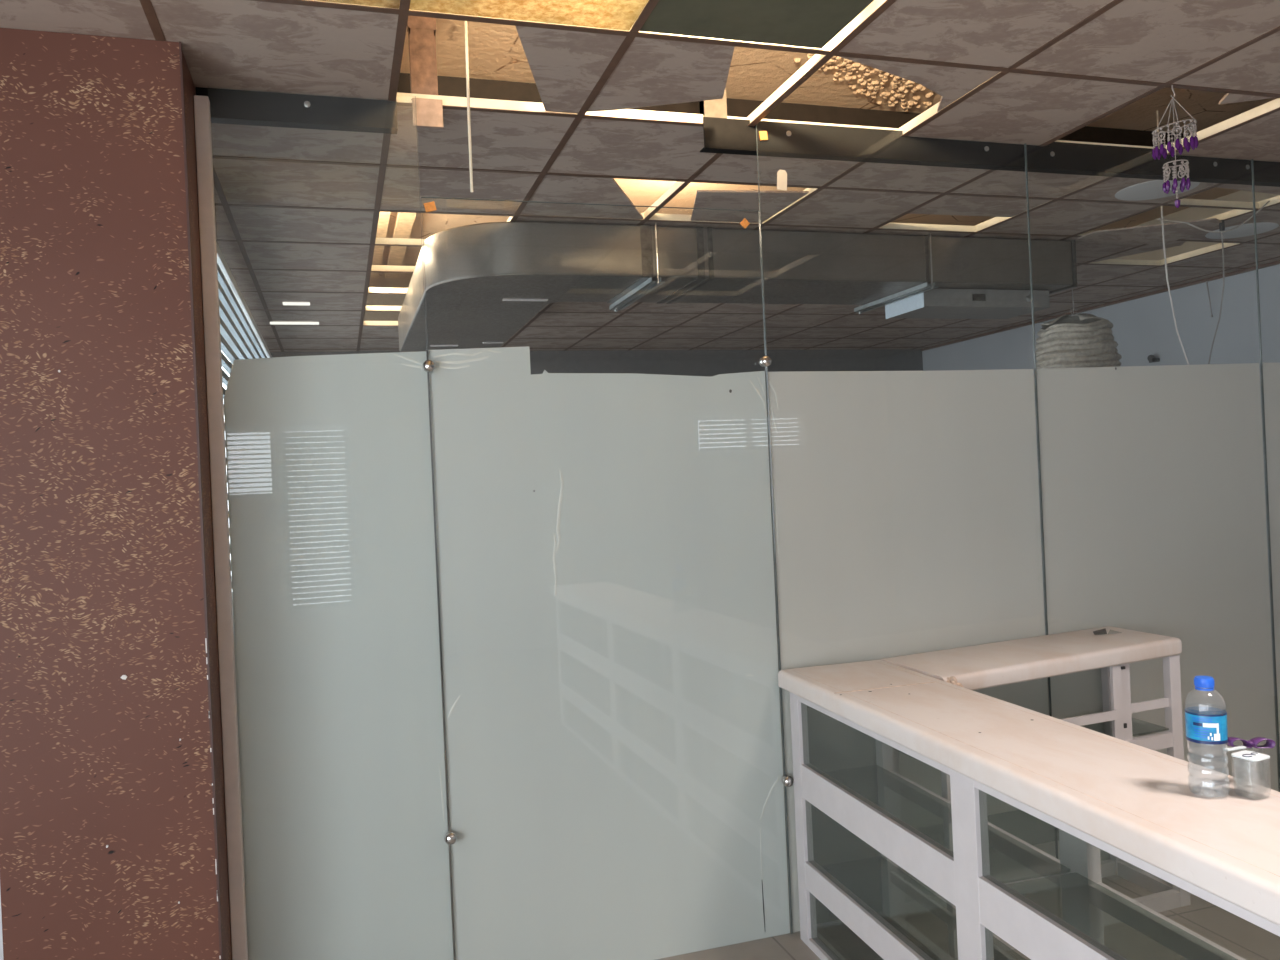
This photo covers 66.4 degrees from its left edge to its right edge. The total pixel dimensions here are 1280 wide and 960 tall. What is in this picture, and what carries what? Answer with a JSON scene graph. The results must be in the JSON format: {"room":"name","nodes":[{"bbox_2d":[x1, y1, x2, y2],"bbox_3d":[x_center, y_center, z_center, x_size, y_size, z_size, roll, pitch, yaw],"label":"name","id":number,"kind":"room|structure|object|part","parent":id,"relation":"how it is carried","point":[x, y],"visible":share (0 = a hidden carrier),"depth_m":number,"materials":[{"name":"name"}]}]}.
{"room":"shop interior","nodes":[
{"label":"shop interior","id":0,"kind":"room"},
{"bbox_2d":[0,892,3,959],"bbox_3d":[-2.511,0.042,2.439,1.680,3.300,0.140,-3,0,-17],"label":"wall","id":1,"kind":"structure","parent":0,"point":[1,937],"depth_m":2.60,"materials":[{"name":"paint"}]},
{"bbox_2d":[1219,220,1224,230],"bbox_3d":[2.985,-1.306,5.019,0.023,0.054,0.023,-3,0,5],"label":"clip","id":2,"kind":"object","parent":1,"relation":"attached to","point":[1221,225],"visible":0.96,"depth_m":5.01,"materials":[{"name":"black plastic"}]},
{"bbox_2d":[1208,230,1224,363],"bbox_3d":[2.963,-0.893,5.046,0.105,0.879,0.017,-3,0,38],"label":"cable","id":3,"kind":"object","parent":2,"relation":"hanging from","point":[1221,230],"visible":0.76,"depth_m":5.02,"materials":[{"name":"grey plastic"}]},
{"bbox_2d":[0,28,231,959],"bbox_3d":[-1.428,0.254,2.656,0.497,2.780,0.356,-3,0,-17],"label":"wall column","id":4,"kind":"structure","parent":0,"point":[113,834],"depth_m":2.50,"materials":[{"name":"brown stone"}]},
{"bbox_2d":[196,87,397,133],"bbox_3d":[-1.027,-1.123,2.953,0.569,0.105,0.050,-3,0,-17],"label":"ceiling beam","id":5,"kind":"structure","parent":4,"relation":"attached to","point":[227,106],"depth_m":2.94,"materials":[{"name":"black metal"}]},
{"bbox_2d":[234,645,241,804],"bbox_3d":[-2.292,0.033,5.462,0.120,3.300,5.510,-3,0,-17],"label":"wall","id":6,"kind":"structure","parent":0,"point":[234,645],"depth_m":4.80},
{"bbox_2d":[216,242,272,626],"bbox_3d":[-2.225,-0.137,5.595,0.050,1.688,4.300,-3,0,-17],"label":"window blind","id":7,"kind":"object","parent":6,"relation":"attached to","point":[241,337],"visible":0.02,"depth_m":4.83,"materials":[{"name":"white plastic"}]},
{"bbox_3d":[-2.262,-0.957,5.595,0.050,0.045,4.300,-3,0,-17],"label":"head rail","id":8,"kind":"part","parent":7,"relation":"part of","materials":[{"name":"white metal"}]},
{"bbox_2d":[140,0,1279,351],"bbox_3d":[0.774,-1.254,3.107,7.824,0.039,11.840,-3,0,-17],"label":"ceiling grid","id":9,"kind":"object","parent":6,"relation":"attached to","point":[876,8],"depth_m":3.53,"materials":[{"name":"white metal"}]},
{"bbox_2d":[316,0,399,7],"bbox_3d":[-0.791,-1.172,2.082,0.574,0.008,0.574,-3,0,-17],"label":"light panel","id":10,"kind":"object","parent":9,"relation":"on","point":[380,3],"visible":1,"depth_m":2.40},
{"bbox_2d":[409,0,647,30],"bbox_3d":[-0.219,-1.197,2.259,0.574,0.008,0.574,-3,0,-17],"label":"tile","id":11,"kind":"object","parent":9,"relation":"on","point":[608,14],"visible":1,"depth_m":2.48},
{"bbox_2d":[516,26,625,112],"bbox_3d":[-0.262,-1.196,2.872,0.310,0.008,0.568,-3,0,-17],"label":"tile","id":12,"kind":"structure","parent":9,"relation":"on","point":[566,66],"depth_m":2.79,"materials":[{"name":"grey"}]},
{"bbox_2d":[520,175,643,218],"bbox_3d":[-0.179,-1.199,4.156,0.580,0.008,0.573,-3,0,-17],"label":"tile","id":13,"kind":"structure","parent":9,"relation":"on","point":[553,188],"depth_m":4.15,"materials":[{"name":"grey tile"}]},
{"bbox_2d":[587,37,734,111],"bbox_3d":[0.095,-1.211,2.974,0.407,0.008,0.553,-3,0,-17],"label":"tile","id":14,"kind":"structure","parent":9,"relation":"on","point":[651,72],"depth_m":2.92,"materials":[{"name":"tile"}]},
{"bbox_2d":[691,190,808,222],"bbox_3d":[0.420,-1.228,4.382,0.490,0.008,0.495,-3,0,-17],"label":"tile","id":15,"kind":"structure","parent":9,"relation":"on","point":[771,202],"depth_m":4.34,"materials":[{"name":"tile"}]},
{"bbox_2d":[838,56,999,111],"bbox_3d":[0.785,-1.242,3.075,0.573,0.008,0.338,-3,0,-17],"label":"tile","id":16,"kind":"structure","parent":9,"relation":"on","point":[951,83],"depth_m":3.02,"materials":[{"name":"tile"}]},
{"bbox_2d":[909,195,1051,216],"bbox_3d":[1.582,-1.278,4.561,0.573,0.008,0.308,-3,0,-17],"label":"tile","id":17,"kind":"structure","parent":9,"relation":"on","point":[947,204],"depth_m":4.55,"materials":[{"name":"tile"}]},
{"bbox_2d":[1090,241,1185,262],"bbox_3d":[2.924,-1.338,5.742,0.240,0.008,0.573,-3,0,-17],"label":"tile","id":18,"kind":"structure","parent":9,"relation":"on","point":[1146,248],"depth_m":5.67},
{"bbox_2d":[1078,218,1221,244],"bbox_3d":[2.674,-1.300,5.106,0.565,0.032,0.431,-3,0,-17],"label":"tile","id":19,"kind":"structure","parent":9,"relation":"on","point":[1147,234],"depth_m":5.15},
{"bbox_2d":[1219,93,1272,103],"bbox_3d":[2.046,-1.299,3.338,0.185,0.017,0.100,-3,0,-17],"label":"tile","id":20,"kind":"structure","parent":9,"relation":"on","point":[1228,98],"depth_m":3.32,"materials":[{"name":"grey tile"}]},
{"bbox_2d":[1217,184,1279,194],"bbox_3d":[2.893,-1.337,4.375,0.573,0.008,0.378,-3,0,-17],"label":"tile","id":21,"kind":"structure","parent":9,"relation":"on","point":[1262,189],"depth_m":4.46,"materials":[{"name":"tile"}]},
{"bbox_2d":[270,294,922,670],"bbox_3d":[-0.138,-0.064,9.073,6.370,3.300,0.120,-3,0,-17],"label":"wall","id":22,"kind":"structure","parent":0,"point":[709,363],"depth_m":9.21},
{"bbox_2d":[0,0,1279,351],"bbox_3d":[0.733,-1.239,3.093,8.136,0.008,11.856,-3,0,-17],"label":"ceiling","id":23,"kind":"structure","parent":0,"point":[247,45],"depth_m":3.60,"materials":[{"name":"tile"}]},
{"bbox_2d":[270,322,318,324],"bbox_3d":[-2.395,-1.087,6.786,0.320,0.010,0.050,-3,0,-17],"label":"recessed light","id":24,"kind":"object","parent":23,"relation":"in","point":[271,323],"visible":1,"depth_m":6.78,"materials":[{"name":"white plastic"}]},
{"bbox_2d":[283,302,309,304],"bbox_3d":[-2.142,-1.099,6.100,0.160,0.010,0.050,-3,0,-17],"label":"recessed light","id":25,"kind":"object","parent":23,"relation":"in","point":[284,303],"visible":1,"depth_m":6.08,"materials":[{"name":"white plastic"}]},
{"bbox_2d":[609,223,664,311],"bbox_3d":[-0.029,-1.053,4.924,0.067,0.286,0.740,-3,0,-17],"label":"hanger","id":26,"kind":"object","parent":23,"relation":"hanging from","point":[648,285],"visible":0.89,"depth_m":4.82,"materials":[{"name":"silver metal"}]},
{"bbox_3d":[-0.045,-0.931,4.917,0.022,0.024,0.740,-3,0,-17],"label":"rail","id":27,"kind":"part","parent":26,"relation":"part of","materials":[{"name":"silver metal"}]},
{"bbox_3d":[-0.002,-0.933,4.931,0.022,0.024,0.740,-3,0,-17],"label":"rail","id":28,"kind":"part","parent":26,"relation":"part of","materials":[{"name":"silver metal"}]},
{"bbox_3d":[0.079,-1.058,4.575,0.007,0.286,0.008,-3,0,28],"label":"threaded rod","id":29,"kind":"part","parent":26,"relation":"part of","materials":[{"name":"silver metal"}]},
{"bbox_2d":[398,221,1077,351],"bbox_3d":[0.352,-1.084,6.011,3.428,0.254,2.548,-3,0,-17],"label":"air duct","id":30,"kind":"object","parent":26,"relation":"hanging from","point":[483,282],"visible":0.92,"depth_m":4.86,"materials":[{"name":"metal"}]},
{"bbox_2d":[885,288,1049,318],"bbox_3d":[1.828,-0.980,5.463,0.806,0.102,0.389,-3,0,-17],"label":"box","id":31,"kind":"object","parent":30,"relation":"attached to","point":[934,303],"visible":0.84,"depth_m":5.34,"materials":[{"name":"grey metal"}]},
{"bbox_3d":[1.444,-0.962,5.350,0.004,0.102,0.378,-3,0,-17],"label":"plate","id":32,"kind":"part","parent":31,"relation":"part of","materials":[{"name":"blue metal"}]},
{"bbox_2d":[972,294,985,300],"bbox_3d":[1.828,-0.984,5.271,0.080,0.038,0.008,-3,0,-17],"label":"vent grille","id":33,"kind":"object","parent":31,"relation":"attached to","point":[975,297],"depth_m":5.27,"materials":[{"name":"black metal"}]},
{"bbox_2d":[640,0,873,48],"bbox_3d":[0.340,-1.222,2.429,0.544,0.008,0.570,-3,0,-17],"label":"tile","id":34,"kind":"object","parent":23,"relation":"attached to","point":[801,23],"visible":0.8,"depth_m":2.58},
{"bbox_2d":[854,233,938,313],"bbox_3d":[1.384,-1.116,5.360,0.067,0.286,0.740,-3,0,-17],"label":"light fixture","id":35,"kind":"object","parent":23,"relation":"hanging from","point":[924,287],"visible":0.89,"depth_m":5.26,"materials":[{"name":"silver metal"}]},
{"bbox_3d":[1.368,-0.994,5.354,0.022,0.024,0.740,-3,0,-17],"label":"rail","id":36,"kind":"part","parent":35,"relation":"part of","materials":[{"name":"white metal"}]},
{"bbox_3d":[1.411,-0.996,5.367,0.022,0.024,0.740,-3,0,-17],"label":"rail","id":37,"kind":"part","parent":35,"relation":"part of","materials":[{"name":"white metal"}]},
{"bbox_3d":[1.492,-1.121,5.011,0.007,0.286,0.008,-3,0,28],"label":"threaded rod","id":38,"kind":"part","parent":35,"relation":"part of","materials":[{"name":"silver metal"}]},
{"bbox_2d":[1034,288,1121,391],"bbox_3d":[2.385,-0.904,5.369,0.473,0.804,0.474,-3,0,-17],"label":"pendant lamp","id":39,"kind":"object","parent":23,"relation":"hanging from","point":[1077,340],"visible":0.72,"depth_m":5.21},
{"bbox_3d":[2.383,-0.871,5.372,0.354,0.073,0.340,-3,0,-17],"label":"crown","id":40,"kind":"part","parent":39,"relation":"part of","materials":[{"name":"beige fabric"}]},
{"bbox_2d":[1115,180,1199,200],"bbox_3d":[2.321,-1.305,4.396,0.340,0.006,0.340,-3,0,-17],"label":"recessed light","id":41,"kind":"object","parent":23,"relation":"in","point":[1149,190],"visible":0.81,"depth_m":4.41,"materials":[{"name":"white plastic"}]},
{"bbox_2d":[1152,85,1198,207],"bbox_3d":[1.730,-1.077,3.164,0.133,0.398,0.133,-3,0,-17],"label":"door chime","id":42,"kind":"object","parent":23,"relation":"hanging from","point":[1156,152],"visible":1,"depth_m":3.15,"materials":[{"name":"purple glass"}]},
{"bbox_3d":[1.731,-1.065,3.164,0.002,0.343,0.002,-3,0,-17],"label":"cord","id":43,"kind":"part","parent":42,"relation":"part of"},
{"bbox_2d":[1186,200,1269,232],"bbox_3d":[2.701,-1.219,4.480,0.725,0.203,0.007,-3,0,-32],"label":"loose wire","id":44,"kind":"object","parent":23,"relation":"hanging from","point":[1269,200],"visible":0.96,"depth_m":4.46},
{"bbox_2d":[1157,219,1186,222],"bbox_3d":[2.307,-1.123,4.242,0.204,0.009,0.006,-3,0,-28],"label":"loose wire","id":45,"kind":"object","parent":44,"relation":"hanging from","point":[1157,219],"visible":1,"depth_m":4.24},
{"bbox_2d":[1205,222,1278,238],"bbox_3d":[3.251,-1.347,5.290,0.340,0.006,0.340,-3,0,-17],"label":"recessed light","id":46,"kind":"object","parent":23,"relation":"in","point":[1244,230],"visible":0.88,"depth_m":5.28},
{"bbox_2d":[242,638,1279,959],"bbox_3d":[0.861,1.603,3.095,8.530,0.120,12.250,-3,0,-17],"label":"floor","id":47,"kind":"structure","parent":0,"point":[1245,939],"depth_m":3.27,"materials":[{"name":"tile"}]},
{"bbox_2d":[194,95,247,959],"bbox_3d":[-1.201,0.267,2.818,0.039,2.735,0.044,-3,0,-17],"label":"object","id":48,"kind":"object","parent":47,"relation":"on","point":[202,115],"visible":1,"depth_m":2.80,"materials":[{"name":"metal"}]},
{"bbox_2d":[208,89,453,959],"bbox_3d":[-0.914,0.224,2.938,0.592,2.795,0.011,-3,0,-17],"label":"glass screen","id":49,"kind":"object","parent":47,"relation":"on","point":[329,457],"visible":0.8,"depth_m":2.94,"materials":[{"name":"glass"}]},
{"bbox_2d":[422,360,434,371],"bbox_3d":[-0.648,-0.349,3.003,0.039,0.039,0.037,-3,0,-17],"label":"connector","id":50,"kind":"object","parent":49,"relation":"attached to","point":[428,365],"visible":1,"depth_m":2.99,"materials":[{"name":"silver metal"}]},
{"bbox_2d":[444,831,456,844],"bbox_3d":[-0.581,1.099,3.003,0.039,0.039,0.037,-3,0,-17],"label":"connector","id":51,"kind":"object","parent":49,"relation":"attached to","point":[450,838],"visible":1,"depth_m":2.99,"materials":[{"name":"silver metal"}]},
{"bbox_2d":[421,197,791,959],"bbox_3d":[-0.078,0.342,3.191,1.137,2.484,0.017,-3,0,-17],"label":"glass screen","id":52,"kind":"object","parent":47,"relation":"on","point":[607,588],"visible":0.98,"depth_m":3.19,"materials":[{"name":"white glass"}]},
{"bbox_2d":[781,775,793,786],"bbox_3d":[0.504,1.028,3.339,0.039,0.039,0.037,-3,0,-17],"label":"connector","id":53,"kind":"object","parent":52,"relation":"attached to","point":[787,780],"visible":1,"depth_m":3.33,"materials":[{"name":"silver metal"}]},
{"bbox_2d":[756,124,1056,933],"bbox_3d":[0.986,0.139,3.522,1.101,2.795,0.016,-3,0,-17],"label":"glass screen","id":54,"kind":"object","parent":47,"relation":"on","point":[906,508],"visible":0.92,"depth_m":3.51,"materials":[{"name":"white glass"}]},
{"bbox_2d":[759,356,771,366],"bbox_3d":[0.428,-0.405,3.335,0.039,0.039,0.037,-3,0,-17],"label":"connector","id":55,"kind":"object","parent":54,"relation":"attached to","point":[765,361],"visible":1,"depth_m":3.32,"materials":[{"name":"silver metal"}]},
{"bbox_2d":[778,660,1279,959],"bbox_3d":[1.109,1.075,1.829,0.400,0.913,3.230,-3,0,-15],"label":"counter","id":56,"kind":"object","parent":47,"relation":"on","point":[1136,804],"depth_m":2.34,"materials":[{"name":"laminate"}]},
{"bbox_3d":[0.695,1.536,2.835,0.032,0.028,0.890,-3,0,-15],"label":"rail","id":57,"kind":"part","parent":56,"relation":"part of","materials":[{"name":"white wood"}]},
{"bbox_3d":[0.685,1.311,2.835,0.060,0.090,0.891,-3,0,-17],"label":"rail","id":58,"kind":"part","parent":56,"relation":"part of","materials":[{"name":"white wood"}]},
{"bbox_3d":[0.658,0.715,2.835,0.032,0.028,0.890,-3,0,-15],"label":"rail","id":59,"kind":"part","parent":56,"relation":"part of","materials":[{"name":"white wood"}]},
{"bbox_3d":[0.670,0.996,2.835,0.032,0.110,0.890,-3,0,-15],"label":"rail","id":60,"kind":"part","parent":56,"relation":"part of","materials":[{"name":"white wood"}]},
{"bbox_3d":[0.991,1.512,2.916,0.038,0.050,0.890,-3,0,-15],"label":"rail","id":61,"kind":"part","parent":56,"relation":"part of","materials":[{"name":"white wood"}]},
{"bbox_3d":[0.980,1.350,2.915,0.042,0.035,0.890,-3,0,-17],"label":"door rail","id":62,"kind":"part","parent":56,"relation":"part of","materials":[{"name":"white wood"}]},
{"bbox_3d":[0.969,1.015,2.916,0.038,0.045,0.890,-3,0,-15],"label":"rail","id":63,"kind":"part","parent":56,"relation":"part of","materials":[{"name":"white wood"}]},
{"bbox_3d":[0.933,0.984,1.878,0.032,0.110,0.895,-3,0,-15],"label":"rail","id":64,"kind":"part","parent":56,"relation":"part of","materials":[{"name":"white wood"}]},
{"bbox_3d":[0.921,0.704,1.878,0.032,0.028,0.895,-3,0,-15],"label":"rail","id":65,"kind":"part","parent":56,"relation":"part of","materials":[{"name":"white wood"}]},
{"bbox_3d":[1.231,1.003,1.959,0.038,0.045,0.895,-3,0,-15],"label":"rail","id":66,"kind":"part","parent":56,"relation":"part of","materials":[{"name":"white wood"}]},
{"bbox_2d":[1185,676,1229,797],"bbox_3d":[1.116,0.503,1.927,0.072,0.230,0.072,-3,0,-17],"label":"water bottle","id":67,"kind":"object","parent":56,"relation":"on","point":[1203,725],"visible":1,"depth_m":1.91,"materials":[{"name":"clear plastic"}]},
{"bbox_2d":[1224,746,1264,780],"bbox_3d":[1.210,0.574,1.960,0.087,0.080,0.046,-3,0,-34],"label":"clear jar","id":68,"kind":"object","parent":56,"relation":"on","point":[1262,748],"depth_m":1.96,"materials":[{"name":"clear glass"}]},
{"bbox_3d":[1.189,0.536,1.955,0.048,0.004,0.010,-3,0,-17],"label":"paper strip","id":69,"kind":"part","parent":68,"relation":"part of","materials":[{"name":"white paper"}]},
{"bbox_2d":[1225,737,1275,747],"bbox_3d":[1.228,0.529,1.970,0.088,0.018,0.019,-3,0,10],"label":"ribbon bow","id":70,"kind":"object","parent":68,"relation":"on","point":[1253,742],"visible":0.97,"depth_m":1.97,"materials":[{"name":"purple fabric"}]},
{"bbox_2d":[1231,750,1270,796],"bbox_3d":[1.191,0.575,1.906,0.053,0.080,0.053,-3,0,-26],"label":"clear jar","id":71,"kind":"object","parent":56,"relation":"on","point":[1248,755],"visible":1,"depth_m":1.90,"materials":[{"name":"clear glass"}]},
{"bbox_3d":[1.189,0.537,1.906,0.052,0.003,0.052,-3,0,-26],"label":"lid","id":72,"kind":"part","parent":71,"relation":"part of","materials":[{"name":"white plastic"}]},
{"bbox_2d":[880,626,1190,959],"bbox_3d":[1.412,1.047,3.405,1.007,0.942,0.433,-3,0,-17],"label":"counter","id":73,"kind":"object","parent":47,"relation":"on","point":[982,666],"depth_m":3.40,"materials":[{"name":"laminate"}]},
{"bbox_3d":[1.365,1.495,3.593,0.914,0.052,0.024,-3,0,-17],"label":"rail","id":74,"kind":"part","parent":73,"relation":"part of","materials":[{"name":"white wood"}]},
{"bbox_2d":[880,626,1181,689],"bbox_3d":[1.386,0.622,3.427,1.007,0.090,0.387,-3,0,-17],"label":"countertop","id":75,"kind":"structure","parent":73,"relation":"on","point":[982,666],"depth_m":3.35,"materials":[{"name":"laminate"}]},
{"bbox_3d":[1.459,1.490,3.288,0.916,0.052,0.029,-3,0,-20],"label":"rail","id":76,"kind":"part","parent":73,"relation":"part of","materials":[{"name":"white wood"}]},
{"bbox_3d":[1.310,0.822,3.240,0.659,0.046,0.009,-3,0,-17],"label":"door rail","id":77,"kind":"part","parent":73,"relation":"part of","materials":[{"name":"white wood"}]},
{"bbox_2d":[1093,628,1121,634],"bbox_3d":[1.712,0.556,3.597,0.107,0.015,0.038,-3,0,-8],"label":"paper scrap","id":78,"kind":"object","parent":73,"relation":"on","point":[1102,631],"visible":1,"depth_m":3.59,"materials":[{"name":"grey paper"}]},
{"bbox_3d":[1.840,0.912,3.591,0.032,0.047,0.263,-3,0,-17],"label":"rail","id":79,"kind":"part","parent":73,"relation":"part of","materials":[{"name":"white wood"}]},
{"bbox_3d":[1.865,1.472,3.591,0.032,0.052,0.263,-3,0,-17],"label":"rail","id":80,"kind":"part","parent":73,"relation":"part of","materials":[{"name":"white wood"}]},
{"bbox_3d":[1.434,0.938,3.288,0.916,0.065,0.029,-3,0,-20],"label":"rail","id":81,"kind":"part","parent":73,"relation":"part of","materials":[{"name":"white wood"}]},
{"bbox_3d":[1.778,0.788,3.421,0.167,0.035,0.010,-3,0,-17],"label":"door rail","id":82,"kind":"part","parent":73,"relation":"part of","materials":[{"name":"white wood"}]},
{"bbox_2d":[1025,144,1279,860],"bbox_3d":[2.042,0.091,3.851,1.107,2.795,0.011,-3,0,-17],"label":"glass screen","id":83,"kind":"object","parent":47,"relation":"on","point":[1153,483],"visible":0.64,"depth_m":3.87,"materials":[{"name":"glass"}]},
{"bbox_2d":[1253,164,1279,760],"bbox_3d":[3.100,0.044,4.178,1.105,2.795,0.011,-3,0,-17],"label":"glass screen","id":84,"kind":"object","parent":47,"relation":"on","point":[1270,372],"visible":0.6,"depth_m":4.03,"materials":[{"name":"clear glass"}]},
{"bbox_2d":[369,18,1276,287],"bbox_3d":[0.707,-1.829,3.095,8.530,0.150,12.250,-3,0,-17],"label":"ceiling slab","id":85,"kind":"structure","parent":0,"point":[495,51],"depth_m":4.61,"materials":[{"name":"paint"}]},
{"bbox_2d":[370,212,390,277],"bbox_3d":[-1.669,-1.621,6.310,0.070,0.049,2.800,-3,0,-17],"label":"board","id":86,"kind":"object","parent":85,"relation":"attached to","point":[384,217],"visible":0.36,"depth_m":6.39,"materials":[{"name":"beige wood"}]},
{"bbox_2d":[385,212,415,277],"bbox_3d":[-1.541,-1.627,6.350,0.100,0.049,2.800,-3,0,-17],"label":"board","id":87,"kind":"object","parent":85,"relation":"attached to","point":[404,222],"visible":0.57,"depth_m":6.43,"materials":[{"name":"beige wood"}]},
{"bbox_2d":[407,16,435,33],"bbox_3d":[-0.692,-1.550,3.073,0.087,0.279,0.030,-3,0,-17],"label":"support post","id":88,"kind":"object","parent":85,"relation":"attached to","point":[418,22],"visible":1,"depth_m":3.06,"materials":[{"name":"wood"}]},
{"bbox_2d":[408,28,442,128],"bbox_3d":[-0.672,-1.255,3.063,0.094,0.312,0.043,-3,0,-17],"label":"bracket","id":89,"kind":"object","parent":88,"relation":"hanging from","point":[422,42],"visible":0.99,"depth_m":3.05,"materials":[{"name":"wood"}]},
{"bbox_3d":[-0.662,-1.143,3.052,0.092,0.087,0.018,-3,0,-17],"label":"foot plate","id":90,"kind":"part","parent":89,"relation":"part of","materials":[{"name":"wood"}]},
{"bbox_2d":[464,21,472,192],"bbox_3d":[-0.489,-1.253,2.744,0.013,0.893,0.008,-3,0,-17],"label":"hanging rod","id":91,"kind":"object","parent":85,"relation":"hanging from","point":[465,22],"visible":1,"depth_m":2.74,"materials":[{"name":"white metal"}]},
{"bbox_2d":[699,89,726,117],"bbox_3d":[0.241,-1.477,3.351,0.082,0.509,0.046,-3,0,-17],"label":"bracket","id":92,"kind":"object","parent":85,"relation":"attached to","point":[717,108],"visible":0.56,"depth_m":3.33,"materials":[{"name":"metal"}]},
{"bbox_2d":[700,117,1279,186],"bbox_3d":[2.352,-1.274,3.996,4.486,0.105,0.050,-3,0,-17],"label":"ceiling beam","id":93,"kind":"structure","parent":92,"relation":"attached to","point":[721,135],"depth_m":3.62,"materials":[{"name":"black metal"}]},
{"bbox_2d":[397,73,1189,146],"bbox_3d":[1.167,-1.724,4.810,6.250,0.100,0.220,-3,0,-17],"label":"ceiling beam","id":94,"kind":"structure","parent":85,"relation":"attached to","point":[447,86],"depth_m":4.55,"materials":[{"name":"grey metal"}]},
{"bbox_2d":[794,53,933,111],"bbox_3d":[1.105,-1.767,4.214,0.936,0.034,0.638,-3,0,-33],"label":"rubble","id":95,"kind":"object","parent":85,"relation":"attached to","point":[840,62],"visible":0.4,"depth_m":4.34,"materials":[{"name":"beige stone"}]},
{"bbox_2d":[1156,110,1188,364],"bbox_3d":[2.647,-1.139,4.840,0.108,1.400,0.016,-3,0,37],"label":"hanging cable","id":96,"kind":"object","parent":85,"relation":"hanging from","point":[1157,110],"visible":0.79,"depth_m":4.86,"materials":[{"name":"white plastic"}]},
{"bbox_2d":[922,190,1279,695],"bbox_3d":[4.722,-0.282,4.310,0.120,3.300,12.090,-3,0,-17],"label":"wall","id":97,"kind":"structure","parent":0,"point":[1143,327],"depth_m":6.88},
{"bbox_2d":[921,260,1279,350],"bbox_3d":[3.663,-1.355,7.342,0.021,0.019,5.440,-3,0,-17],"label":"trim","id":98,"kind":"structure","parent":97,"relation":"attached to","point":[1275,262],"depth_m":7.40,"materials":[{"name":"brown wood"}]},
{"bbox_2d":[1147,355,1159,362],"bbox_3d":[3.728,-0.886,7.125,0.065,0.056,0.080,-3,0,-17],"label":"wall fixture","id":99,"kind":"object","parent":97,"relation":"attached to","point":[1151,358],"visible":1,"depth_m":7.11,"materials":[{"name":"black plastic"}]},
{"bbox_3d":[3.722,-0.887,7.124,0.052,0.052,0.052,-3,0,-17],"label":"knob","id":100,"kind":"part","parent":99,"relation":"part of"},
{"bbox_2d":[1206,281,1212,316],"bbox_3d":[3.864,-1.228,6.637,0.018,0.248,0.038,-3,0,-35],"label":"pull cord","id":101,"kind":"object","parent":97,"relation":"hanging from","point":[1206,281],"visible":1,"depth_m":6.64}
]}

